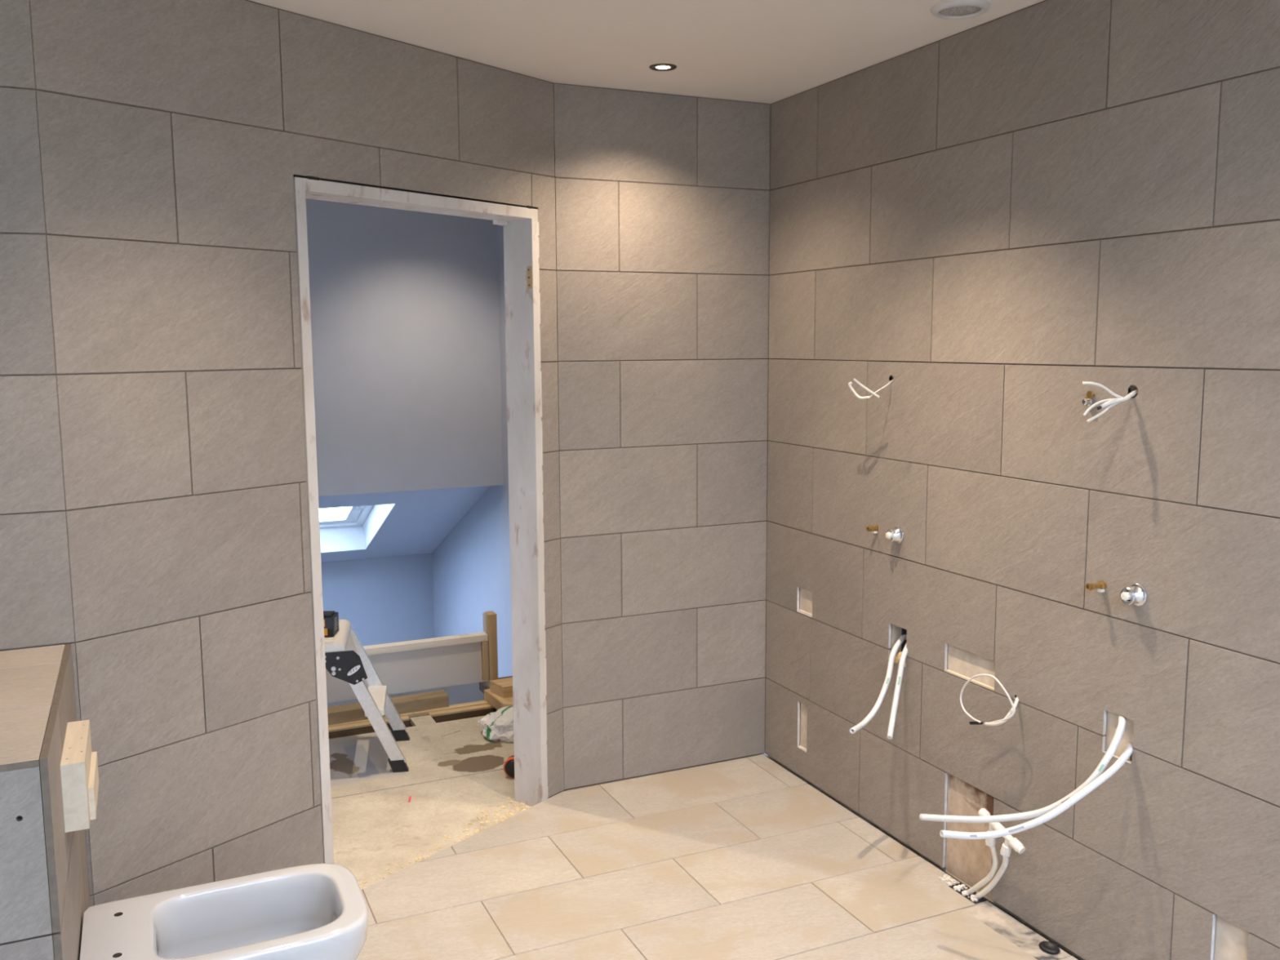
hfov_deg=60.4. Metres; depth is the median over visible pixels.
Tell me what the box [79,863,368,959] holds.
pan
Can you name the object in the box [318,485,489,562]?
ceiling
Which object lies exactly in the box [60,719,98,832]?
wood block
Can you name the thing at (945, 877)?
crumbs
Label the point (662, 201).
wall
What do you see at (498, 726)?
bag
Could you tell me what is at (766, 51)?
ceiling
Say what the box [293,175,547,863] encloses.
door frame
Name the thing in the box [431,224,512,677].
wall
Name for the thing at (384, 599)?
wall
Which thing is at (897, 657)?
scrap
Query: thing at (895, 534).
tap
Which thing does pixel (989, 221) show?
wall
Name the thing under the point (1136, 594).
tap
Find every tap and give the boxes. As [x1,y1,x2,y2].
[885,525,903,542]
[1120,582,1147,605]
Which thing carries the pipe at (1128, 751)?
attached to the wall at (989, 221)
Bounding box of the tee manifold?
[966,808,1025,899]
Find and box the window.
[319,503,395,552]
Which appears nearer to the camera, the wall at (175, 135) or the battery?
the wall at (175, 135)
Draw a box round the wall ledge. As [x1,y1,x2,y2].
[0,643,90,959]
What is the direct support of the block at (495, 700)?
on the floor
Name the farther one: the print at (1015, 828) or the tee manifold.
the tee manifold
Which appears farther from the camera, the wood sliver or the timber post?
the timber post
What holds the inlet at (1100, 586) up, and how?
attached to the wall at (989, 221)
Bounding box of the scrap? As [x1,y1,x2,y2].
[893,651,902,663]
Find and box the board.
[325,631,488,702]
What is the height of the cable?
0.163 m
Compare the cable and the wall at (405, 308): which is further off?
the wall at (405, 308)
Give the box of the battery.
[323,610,338,636]
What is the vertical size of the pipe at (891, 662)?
0.231 m
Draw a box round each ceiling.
[248,0,1044,103]
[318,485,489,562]
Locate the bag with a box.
[477,706,513,742]
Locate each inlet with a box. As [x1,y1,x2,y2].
[866,524,878,533]
[1084,580,1106,592]
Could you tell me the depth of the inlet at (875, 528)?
3.47 m
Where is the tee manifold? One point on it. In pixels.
(1010, 842)
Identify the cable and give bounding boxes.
[960,674,1018,725]
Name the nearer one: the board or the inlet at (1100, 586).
the inlet at (1100, 586)
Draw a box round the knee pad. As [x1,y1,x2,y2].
[503,755,514,777]
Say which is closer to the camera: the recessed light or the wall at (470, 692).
the recessed light
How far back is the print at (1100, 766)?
2.60 m
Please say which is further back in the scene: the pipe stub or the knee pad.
the knee pad
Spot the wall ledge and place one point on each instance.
(45, 896)
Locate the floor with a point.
(744, 858)
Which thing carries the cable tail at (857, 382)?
attached to the wall at (989, 221)
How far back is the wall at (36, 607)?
2.38 m
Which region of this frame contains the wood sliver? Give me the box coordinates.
[440,729,460,737]
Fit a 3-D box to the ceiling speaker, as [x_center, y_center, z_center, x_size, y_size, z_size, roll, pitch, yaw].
[0.812,-1.191,2.791,0.148,0.012,0.148,-4,8,-24]
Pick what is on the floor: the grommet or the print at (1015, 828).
the grommet
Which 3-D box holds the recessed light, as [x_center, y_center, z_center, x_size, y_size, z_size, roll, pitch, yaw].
[0.070,-1.265,3.375,0.085,0.004,0.085,-4,8,-24]
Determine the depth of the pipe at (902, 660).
3.32 m
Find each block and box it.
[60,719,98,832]
[484,688,513,710]
[489,676,512,697]
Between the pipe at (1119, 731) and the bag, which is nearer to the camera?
the pipe at (1119, 731)
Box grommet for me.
[1038,941,1060,955]
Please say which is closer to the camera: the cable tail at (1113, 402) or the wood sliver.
the cable tail at (1113, 402)
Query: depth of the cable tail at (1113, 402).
2.54 m
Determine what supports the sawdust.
on the floor
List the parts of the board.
cap rail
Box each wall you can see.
[0,0,93,906]
[29,0,567,906]
[306,198,502,496]
[320,552,434,646]
[327,682,484,706]
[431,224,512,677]
[553,82,771,790]
[764,0,1279,959]
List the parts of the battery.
yellow casing, slide rail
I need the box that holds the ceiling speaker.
[930,0,991,19]
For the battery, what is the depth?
4.10 m
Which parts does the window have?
sash, frame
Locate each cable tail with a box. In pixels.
[848,378,893,399]
[1082,381,1137,422]
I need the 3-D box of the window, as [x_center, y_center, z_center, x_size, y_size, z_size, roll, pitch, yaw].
[-2.298,0.239,6.853,1.322,0.661,1.075,-4,8,-24]
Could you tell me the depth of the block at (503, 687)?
4.85 m
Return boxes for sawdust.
[358,797,530,889]
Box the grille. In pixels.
[939,5,981,16]
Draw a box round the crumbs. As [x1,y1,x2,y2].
[938,874,977,902]
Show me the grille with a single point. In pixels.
(944, 11)
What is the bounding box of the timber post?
[482,610,497,687]
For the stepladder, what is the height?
0.510 m
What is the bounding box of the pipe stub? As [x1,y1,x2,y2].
[1081,391,1094,406]
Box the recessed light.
[648,63,676,71]
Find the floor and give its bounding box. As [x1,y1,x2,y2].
[328,675,1079,959]
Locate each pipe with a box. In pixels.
[849,634,906,733]
[886,644,907,739]
[919,715,1125,822]
[939,742,1133,839]
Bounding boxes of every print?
[1008,826,1023,832]
[1097,764,1104,771]
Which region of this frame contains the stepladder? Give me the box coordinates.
[324,619,409,772]

